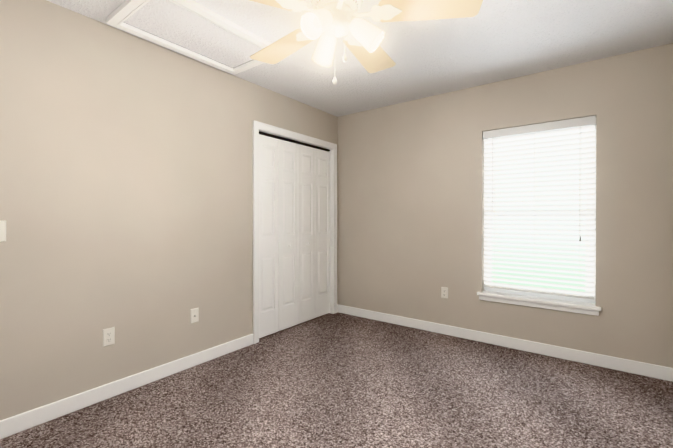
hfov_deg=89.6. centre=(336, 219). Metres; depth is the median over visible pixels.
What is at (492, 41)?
ceiling
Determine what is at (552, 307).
trim
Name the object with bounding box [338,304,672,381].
baseboard
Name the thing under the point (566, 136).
window blinds
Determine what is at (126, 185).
wall
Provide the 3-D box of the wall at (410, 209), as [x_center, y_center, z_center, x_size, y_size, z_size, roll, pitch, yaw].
[1.003,-0.056,3.638,4.030,2.460,0.160,0,0,37]
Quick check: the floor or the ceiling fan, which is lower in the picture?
the floor
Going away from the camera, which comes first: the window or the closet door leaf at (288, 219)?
the window
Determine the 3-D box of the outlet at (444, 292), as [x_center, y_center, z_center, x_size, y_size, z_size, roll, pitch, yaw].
[1.103,0.750,3.462,0.070,0.114,0.009,0,0,37]
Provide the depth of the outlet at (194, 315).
2.72 m
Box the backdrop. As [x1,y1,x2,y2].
[492,132,594,303]
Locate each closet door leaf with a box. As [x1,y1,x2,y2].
[259,134,278,337]
[278,139,297,330]
[298,144,314,323]
[315,148,329,317]
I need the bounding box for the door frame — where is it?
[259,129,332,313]
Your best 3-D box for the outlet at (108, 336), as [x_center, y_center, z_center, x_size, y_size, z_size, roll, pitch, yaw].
[-1.502,0.776,2.237,0.009,0.114,0.070,0,0,37]
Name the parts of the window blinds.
rail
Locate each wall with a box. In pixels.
[0,0,337,419]
[338,43,672,367]
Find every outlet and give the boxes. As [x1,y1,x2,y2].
[103,327,114,346]
[190,307,198,323]
[441,287,447,298]
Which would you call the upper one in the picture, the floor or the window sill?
the window sill
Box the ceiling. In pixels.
[47,0,672,116]
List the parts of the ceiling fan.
blade, blade, lamp shade, lamp shade, pull chain, motor, lamp shade, blade, blade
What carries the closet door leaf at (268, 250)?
in the wall at (126, 185)
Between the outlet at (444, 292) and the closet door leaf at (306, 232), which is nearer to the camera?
the outlet at (444, 292)
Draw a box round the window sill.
[477,290,600,310]
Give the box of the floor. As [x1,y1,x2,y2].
[0,312,672,447]
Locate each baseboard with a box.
[0,334,252,438]
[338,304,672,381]
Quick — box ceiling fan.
[250,0,482,84]
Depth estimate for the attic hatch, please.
2.27 m
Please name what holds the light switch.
attached to the wall at (126, 185)
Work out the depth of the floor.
2.20 m
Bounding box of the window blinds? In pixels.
[483,115,595,299]
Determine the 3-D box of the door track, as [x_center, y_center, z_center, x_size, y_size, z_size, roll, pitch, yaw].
[-0.441,-0.852,3.747,0.030,0.018,1.166,0,0,37]
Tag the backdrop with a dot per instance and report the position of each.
(582, 290)
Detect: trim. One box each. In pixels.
[479,295,598,315]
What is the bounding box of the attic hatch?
[106,0,271,74]
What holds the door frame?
attached to the wall at (126, 185)
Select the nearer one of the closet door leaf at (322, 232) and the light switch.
the light switch
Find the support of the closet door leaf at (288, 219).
in the wall at (126, 185)
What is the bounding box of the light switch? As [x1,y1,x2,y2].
[0,220,5,241]
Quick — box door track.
[259,131,329,150]
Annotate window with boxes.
[484,124,595,302]

